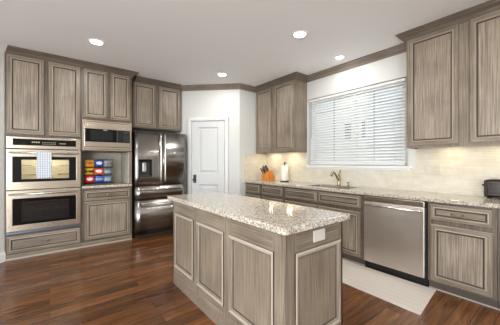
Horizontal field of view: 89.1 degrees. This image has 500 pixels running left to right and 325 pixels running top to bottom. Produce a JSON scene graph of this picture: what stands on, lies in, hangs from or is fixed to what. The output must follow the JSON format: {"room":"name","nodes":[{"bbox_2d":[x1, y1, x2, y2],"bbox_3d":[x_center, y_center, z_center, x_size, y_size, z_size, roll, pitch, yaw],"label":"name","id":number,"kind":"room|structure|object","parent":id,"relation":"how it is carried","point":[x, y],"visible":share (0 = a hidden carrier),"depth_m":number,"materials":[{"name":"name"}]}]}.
{"room":"kitchen","nodes":[
{"label":"kitchen","id":0,"kind":"room"},
{"bbox_2d":[0,52,4,252],"bbox_3d":[-3.809,-0.111,1.939,1.107,2.750,3.665,0,0,22],"label":"wall","id":1,"kind":"structure","parent":0,"point":[2,55],"depth_m":3.23,"materials":[{"name":"white paint"}]},
{"bbox_2d":[0,251,5,262],"bbox_3d":[-3.355,1.202,2.120,0.423,0.125,2.273,0,0,21],"label":"baseboard","id":2,"kind":"structure","parent":1,"relation":"attached to","point":[2,254],"depth_m":3.22,"materials":[{"name":"white paint"}]},
{"bbox_2d":[0,42,7,52],"bbox_3d":[-3.322,-1.442,2.097,0.500,0.088,2.328,0,0,21],"label":"trim","id":3,"kind":"structure","parent":1,"relation":"attached to","point":[3,46],"depth_m":3.19,"materials":[{"name":"white paint"}]},
{"bbox_2d":[176,89,255,195],"bbox_3d":[-0.607,-0.111,5.142,2.093,2.750,0.593,0,0,0],"label":"wall","id":4,"kind":"structure","parent":0,"point":[239,105],"depth_m":4.91,"materials":[{"name":"white paint"}]},
{"bbox_2d":[188,117,228,193],"bbox_3d":[-0.812,0.199,4.867,0.800,2.130,0.108,0,0,7],"label":"door","id":5,"kind":"structure","parent":4,"relation":"in","point":[208,140],"depth_m":4.89,"materials":[{"name":"white paint"}]},
{"bbox_2d":[181,83,255,92],"bbox_3d":[-0.588,-1.442,4.886,1.555,0.088,0.323,0,0,-5],"label":"trim","id":6,"kind":"structure","parent":4,"relation":"attached to","point":[241,86],"depth_m":4.87,"materials":[{"name":"brown wood"}]},
{"bbox_2d":[244,153,266,180],"bbox_3d":[0.116,0.087,5.093,0.572,0.526,0.008,0,0,-38],"label":"backsplash","id":7,"kind":"structure","parent":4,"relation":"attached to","point":[253,163],"depth_m":5.07,"materials":[{"name":"tile"}]},
{"bbox_2d":[0,0,488,86],"bbox_3d":[-0.612,-1.526,0.791,7.420,0.080,8.800,0,0,-38],"label":"ceiling","id":8,"kind":"structure","parent":0,"point":[183,42],"depth_m":2.86,"materials":[{"name":"white paint"}]},
{"bbox_2d":[88,38,104,45],"bbox_3d":[-1.892,-1.481,3.131,0.184,0.008,0.184,0,0,-38],"label":"recessed light","id":9,"kind":"object","parent":8,"relation":"in","point":[98,42],"visible":1,"depth_m":3.13,"materials":[{"name":"white paint"}]},
{"bbox_2d":[217,73,227,76],"bbox_3d":[-0.470,-1.481,4.292,0.184,0.008,0.184,0,0,-38],"label":"recessed light","id":10,"kind":"object","parent":8,"relation":"in","point":[218,74],"visible":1,"depth_m":4.28,"materials":[{"name":"white paint"}]},
{"bbox_2d":[292,30,307,38],"bbox_3d":[0.578,-1.481,2.947,0.184,0.008,0.184,0,0,-38],"label":"recessed light","id":11,"kind":"object","parent":8,"relation":"in","point":[299,34],"visible":1,"depth_m":2.94,"materials":[{"name":"white paint"}]},
{"bbox_2d":[335,55,344,59],"bbox_3d":[1.266,-1.481,3.585,0.138,0.008,0.138,0,0,-38],"label":"recessed light","id":12,"kind":"object","parent":8,"relation":"in","point":[339,56],"visible":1,"depth_m":3.58,"materials":[{"name":"white paint"}]},
{"bbox_2d":[0,232,499,324],"bbox_3d":[-0.541,1.289,0.847,7.600,0.050,8.800,0,0,-38],"label":"floor","id":13,"kind":"structure","parent":0,"point":[127,282],"depth_m":2.41,"materials":[{"name":"brown wood"}]},
{"bbox_2d":[5,45,81,260],"bbox_3d":[-2.979,-0.111,3.713,0.820,2.750,0.696,0,0,-38],"label":"tall cabinet","id":14,"kind":"object","parent":13,"relation":"on","point":[43,90],"visible":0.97,"depth_m":3.46,"materials":[{"name":"brown wood"}]},
{"bbox_2d":[6,136,80,235],"bbox_3d":[-2.963,0.298,3.693,0.796,1.276,0.648,0,0,-38],"label":"double oven","id":15,"kind":"object","parent":14,"relation":"in","point":[33,204],"visible":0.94,"depth_m":3.49,"materials":[{"name":"grey metal"}]},
{"bbox_2d":[36,152,51,178],"bbox_3d":[-2.783,0.034,3.432,0.162,0.360,0.046,0,0,-38],"label":"dish towel","id":16,"kind":"object","parent":15,"relation":"hanging from","point":[44,159],"visible":1,"depth_m":3.42,"materials":[{"name":"white fabric"}]},
{"bbox_2d":[81,152,131,247],"bbox_3d":[-2.398,0.547,4.198,0.694,1.434,0.654,0,0,-38],"label":"base cabinet","id":17,"kind":"object","parent":13,"relation":"on","point":[106,213],"visible":0.99,"depth_m":3.97,"materials":[{"name":"brown wood"}]},
{"bbox_2d":[81,182,131,188],"bbox_3d":[-2.403,0.369,4.205,0.690,0.038,0.638,0,0,-38],"label":"countertop","id":18,"kind":"structure","parent":17,"relation":"on","point":[114,184],"depth_m":4.04,"materials":[{"name":"stone"}]},
{"bbox_2d":[83,159,112,184],"bbox_3d":[-2.455,0.147,4.113,0.402,0.405,0.178,0,0,-38],"label":"rack","id":19,"kind":"object","parent":18,"relation":"on","point":[84,167],"visible":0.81,"depth_m":4.02,"materials":[{"name":"grey metal"}]},
{"bbox_2d":[85,176,93,182],"bbox_3d":[-2.525,0.266,3.998,0.130,0.118,0.062,0,0,-38],"label":"snack bag","id":20,"kind":"object","parent":19,"relation":"on","point":[88,179],"visible":0.98,"depth_m":3.97,"materials":[{"name":"red plastic"}]},
{"bbox_2d":[85,168,93,174],"bbox_3d":[-2.529,0.141,3.995,0.118,0.118,0.062,0,0,-38],"label":"snack bag","id":21,"kind":"object","parent":19,"relation":"on","point":[88,171],"visible":0.98,"depth_m":3.97,"materials":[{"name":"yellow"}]},
{"bbox_2d":[85,160,93,166],"bbox_3d":[-2.525,0.016,3.998,0.128,0.118,0.062,0,0,-38],"label":"snack bag","id":22,"kind":"object","parent":19,"relation":"on","point":[88,163],"visible":0.98,"depth_m":3.97,"materials":[{"name":"orange"}]},
{"bbox_2d":[94,168,102,174],"bbox_3d":[-2.427,0.144,4.076,0.132,0.112,0.062,0,0,-38],"label":"snack bag","id":23,"kind":"object","parent":19,"relation":"on","point":[97,171],"visible":1,"depth_m":4.05,"materials":[{"name":"orange plastic"}]},
{"bbox_2d":[95,160,102,166],"bbox_3d":[-2.423,0.016,4.079,0.124,0.118,0.062,0,0,-38],"label":"snack bag","id":24,"kind":"object","parent":19,"relation":"on","point":[98,163],"visible":1,"depth_m":4.06,"materials":[{"name":"blue plastic"}]},
{"bbox_2d":[95,175,103,182],"bbox_3d":[-2.423,0.266,4.079,0.124,0.118,0.062,0,0,-38],"label":"snack bag","id":25,"kind":"object","parent":19,"relation":"on","point":[98,179],"visible":0.99,"depth_m":4.06,"materials":[{"name":"blue plastic"}]},
{"bbox_2d":[104,160,111,166],"bbox_3d":[-2.327,0.021,4.155,0.118,0.109,0.062,0,0,-38],"label":"snack bag","id":26,"kind":"object","parent":19,"relation":"on","point":[107,163],"visible":1,"depth_m":4.14,"materials":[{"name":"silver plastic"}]},
{"bbox_2d":[104,168,111,174],"bbox_3d":[-2.327,0.148,4.155,0.118,0.104,0.062,0,0,-38],"label":"snack bag","id":27,"kind":"object","parent":19,"relation":"on","point":[107,171],"visible":1,"depth_m":4.14,"materials":[{"name":"grey"}]},
{"bbox_2d":[104,176,111,182],"bbox_3d":[-2.327,0.273,4.155,0.118,0.104,0.062,0,0,-38],"label":"snack bag","id":28,"kind":"object","parent":19,"relation":"on","point":[106,178],"visible":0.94,"depth_m":4.14,"materials":[{"name":"blue"}]},
{"bbox_2d":[132,131,185,237],"bbox_3d":[-1.710,0.369,4.670,0.892,1.790,0.689,0,0,-38],"label":"refrigerator","id":29,"kind":"object","parent":13,"relation":"on","point":[158,158],"visible":0.91,"depth_m":4.38,"materials":[{"name":"grey metal"}]},
{"bbox_2d":[246,183,261,198],"bbox_3d":[0.265,0.827,4.913,0.572,0.875,0.472,0,0,-38],"label":"base cabinet","id":30,"kind":"object","parent":13,"relation":"on","point":[253,190],"visible":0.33,"depth_m":4.71,"materials":[{"name":"brown wood"}]},
{"bbox_2d":[173,201,341,324],"bbox_3d":[-0.088,0.826,2.208,0.585,0.876,1.653,0,0,-38],"label":"kitchen island","id":31,"kind":"object","parent":13,"relation":"on","point":[235,272],"visible":0.85,"depth_m":1.69,"materials":[{"name":"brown wood"}]},
{"bbox_2d":[167,192,349,235],"bbox_3d":[-0.094,0.368,2.193,0.630,0.039,1.700,0,0,-38],"label":"island countertop","id":32,"kind":"structure","parent":31,"relation":"on","point":[285,219],"depth_m":1.81,"materials":[{"name":"stone"}]},
{"bbox_2d":[313,228,324,242],"bbox_3d":[0.430,0.452,1.577,0.114,0.071,0.007,0,0,-38],"label":"wall outlet","id":33,"kind":"object","parent":31,"relation":"attached to","point":[318,235],"visible":1,"depth_m":1.57,"materials":[{"name":"beige plastic"}]},
{"bbox_2d":[262,184,283,202],"bbox_3d":[0.588,0.827,4.505,0.572,0.875,0.564,0,0,-38],"label":"base cabinet","id":34,"kind":"object","parent":13,"relation":"on","point":[269,192],"visible":0.22,"depth_m":4.30,"materials":[{"name":"brown wood"}]},
{"bbox_2d":[284,187,365,265],"bbox_3d":[1.174,0.827,3.761,0.572,0.875,1.326,0,0,-38],"label":"base cabinet","id":35,"kind":"object","parent":13,"relation":"on","point":[352,204],"visible":0.45,"depth_m":3.26,"materials":[{"name":"brown wood"}]},
{"bbox_2d":[342,259,435,314],"bbox_3d":[1.250,1.260,2.774,0.590,0.008,1.255,0,0,-38],"label":"runner rug","id":36,"kind":"object","parent":13,"relation":"on","point":[413,297],"visible":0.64,"depth_m":2.55,"materials":[{"name":"beige fabric"}]},
{"bbox_2d":[363,195,428,286],"bbox_3d":[1.761,0.827,2.950,0.600,0.874,0.648,0,0,-38],"label":"dishwasher","id":37,"kind":"object","parent":13,"relation":"on","point":[395,229],"visible":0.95,"depth_m":2.75,"materials":[{"name":"silver metal"}]},
{"bbox_2d":[428,201,497,309],"bbox_3d":[2.145,0.827,2.514,0.594,0.875,0.505,0,0,-38],"label":"base cabinet","id":38,"kind":"object","parent":13,"relation":"on","point":[462,239],"visible":0.96,"depth_m":2.33,"materials":[{"name":"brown wood"}]},
{"bbox_2d":[498,209,499,310],"bbox_3d":[2.504,0.827,2.059,0.594,0.875,0.650,0,0,-38],"label":"base cabinet","id":39,"kind":"object","parent":13,"relation":"on","point":[498,209],"visible":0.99,"depth_m":2.15,"materials":[{"name":"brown wood"}]},
{"bbox_2d":[244,180,499,208],"bbox_3d":[1.415,0.369,3.442,0.576,0.038,4.191,0,0,-38],"label":"countertop","id":40,"kind":"structure","parent":39,"relation":"on","point":[469,200],"depth_m":2.87,"materials":[{"name":"stone"}]},
{"bbox_2d":[262,170,274,180],"bbox_3d":[0.359,0.251,5.025,0.220,0.198,0.150,0,0,-20],"label":"knife block","id":41,"kind":"object","parent":40,"relation":"on","point":[269,175],"visible":0.8,"depth_m":4.96,"materials":[{"name":"orange wood"}]},
{"bbox_2d":[308,184,357,188],"bbox_3d":[1.199,0.458,3.711,0.328,0.213,0.658,0,0,-38],"label":"sink","id":42,"kind":"object","parent":40,"relation":"in","point":[319,185],"visible":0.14,"depth_m":3.87,"materials":[{"name":"silver metal"}]},
{"bbox_2d":[330,170,340,185],"bbox_3d":[1.288,0.231,3.819,0.239,0.238,0.060,0,0,-38],"label":"kitchen faucet","id":43,"kind":"object","parent":40,"relation":"on","point":[338,177],"visible":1,"depth_m":3.85,"materials":[{"name":"brown metal"}]},
{"bbox_2d":[482,179,499,197],"bbox_3d":[2.433,0.256,2.433,0.176,0.187,0.310,0,0,-38],"label":"toaster","id":44,"kind":"object","parent":40,"relation":"on","point":[491,186],"visible":1,"depth_m":2.44,"materials":[{"name":"grey metal"}]},
{"bbox_3d":[0.640,0.169,4.677,0.164,0.362,0.164,0,0,-38],"label":"paper towel holder","id":45,"kind":"object","parent":40,"relation":"on","visible":0},
{"bbox_2d":[281,166,287,180],"bbox_3d":[0.640,0.195,4.677,0.136,0.271,0.136,0,0,-38],"label":"paper towel roll","id":46,"kind":"object","parent":45,"relation":"on","point":[284,169],"visible":0.98,"depth_m":4.62,"materials":[{"name":"white paper"}]},
{"bbox_2d":[268,52,496,195],"bbox_3d":[2.677,-0.111,2.451,0.160,2.750,7.330,0,0,-38],"label":"wall","id":47,"kind":"structure","parent":0,"point":[391,68],"depth_m":3.69,"materials":[{"name":"white paint"}]},
{"bbox_2d":[255,71,307,153],"bbox_3d":[0.553,-0.829,4.707,0.378,1.312,1.136,0,0,-38],"label":"upper cabinet","id":48,"kind":"object","parent":47,"relation":"attached to","point":[281,103],"visible":0.94,"depth_m":4.49,"materials":[{"name":"brown wood"}]},
{"bbox_2d":[307,43,405,82],"bbox_3d":[1.486,-1.442,3.759,0.088,0.088,1.676,0,0,-38],"label":"trim","id":49,"kind":"structure","parent":47,"relation":"attached to","point":[401,48],"depth_m":3.63,"materials":[{"name":"brown wood"}]},
{"bbox_2d":[306,82,410,169],"bbox_3d":[1.550,-0.496,3.851,0.175,1.190,1.645,0,0,-38],"label":"window","id":50,"kind":"structure","parent":47,"relation":"in","point":[323,166],"depth_m":3.74,"materials":[{"name":"white paint"}]},
{"bbox_2d":[309,78,405,164],"bbox_3d":[1.525,-0.527,3.853,0.082,1.112,1.520,0,0,-38],"label":"blind","id":51,"kind":"object","parent":50,"relation":"attached to","point":[367,157],"visible":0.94,"depth_m":3.72,"materials":[{"name":"white plastic"}]},
{"bbox_2d":[267,145,499,195],"bbox_3d":[1.653,0.087,3.612,0.008,0.526,4.222,0,0,-38],"label":"tile backsplash","id":52,"kind":"structure","parent":47,"relation":"attached to","point":[463,170],"depth_m":3.04,"materials":[{"name":"tile"}]},
{"bbox_2d":[433,164,439,174],"bbox_3d":[2.166,0.081,2.948,0.010,0.118,0.072,0,0,-38],"label":"wall outlet","id":53,"kind":"object","parent":52,"relation":"attached to","point":[436,167],"visible":1,"depth_m":2.95,"materials":[{"name":"beige plastic"}]},
{"bbox_2d":[395,0,499,148],"bbox_3d":[2.328,-0.826,2.459,0.378,1.320,1.576,0,0,-38],"label":"upper cabinet","id":54,"kind":"object","parent":47,"relation":"attached to","point":[453,60],"visible":1,"depth_m":2.57,"materials":[{"name":"brown wood"}]},
{"bbox_3d":[-2.599,-0.111,4.535,2.660,2.750,0.120,0,0,-38],"label":"wall","id":55,"kind":"structure","parent":0,"visible":0},
{"bbox_2d":[81,152,120,182],"bbox_3d":[-2.602,0.087,4.451,0.610,0.526,0.008,0,0,-38],"label":"tile niche","id":56,"kind":"object","parent":55,"relation":"attached to","point":[116,157],"visible":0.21,"depth_m":4.51,"materials":[{"name":"tile"}]},
{"bbox_2d":[81,60,138,152],"bbox_3d":[-2.350,-0.828,4.209,0.782,1.314,0.696,0,0,-38],"label":"upper cabinet","id":57,"kind":"object","parent":55,"relation":"attached to","point":[106,91],"visible":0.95,"depth_m":3.95,"materials":[{"name":"brown wood"}]},
{"bbox_2d":[82,119,131,151],"bbox_3d":[-2.352,-0.411,4.140,0.682,0.466,0.488,0,0,-38],"label":"microwave oven","id":58,"kind":"object","parent":57,"relation":"in","point":[97,135],"visible":1,"depth_m":3.94,"materials":[{"name":"grey metal"}]},
{"bbox_2d":[132,76,180,132],"bbox_3d":[-1.803,-1.046,4.770,0.944,0.880,0.498,0,0,-38],"label":"upper cabinet","id":59,"kind":"object","parent":55,"relation":"attached to","point":[156,104],"visible":0.97,"depth_m":4.64,"materials":[{"name":"brown wood"}]},
{"label":"outside","id":60,"kind":"structure","parent":0,"visible":0},
{"bbox_3d":[4.567,1.914,8.700,10.050,0.100,20.000,0,0,-38],"label":"ground","id":61,"kind":"structure","parent":60,"visible":0},
{"bbox_2d":[318,85,401,159],"bbox_3d":[1.348,-1.036,10.842,2.450,5.800,8.650,0,0,-38],"label":"neighbouring house","id":62,"kind":"structure","parent":61,"relation":"on","point":[401,85],"depth_m":7.33,"materials":[{"name":"beige"}]},
{"bbox_2d":[395,114,401,159],"bbox_3d":[8.043,0.114,5.265,2.850,3.500,8.300,0,0,-38],"label":"neighbouring house","id":63,"kind":"structure","parent":61,"relation":"on","point":[395,114],"depth_m":7.57,"materials":[{"name":"grey"}]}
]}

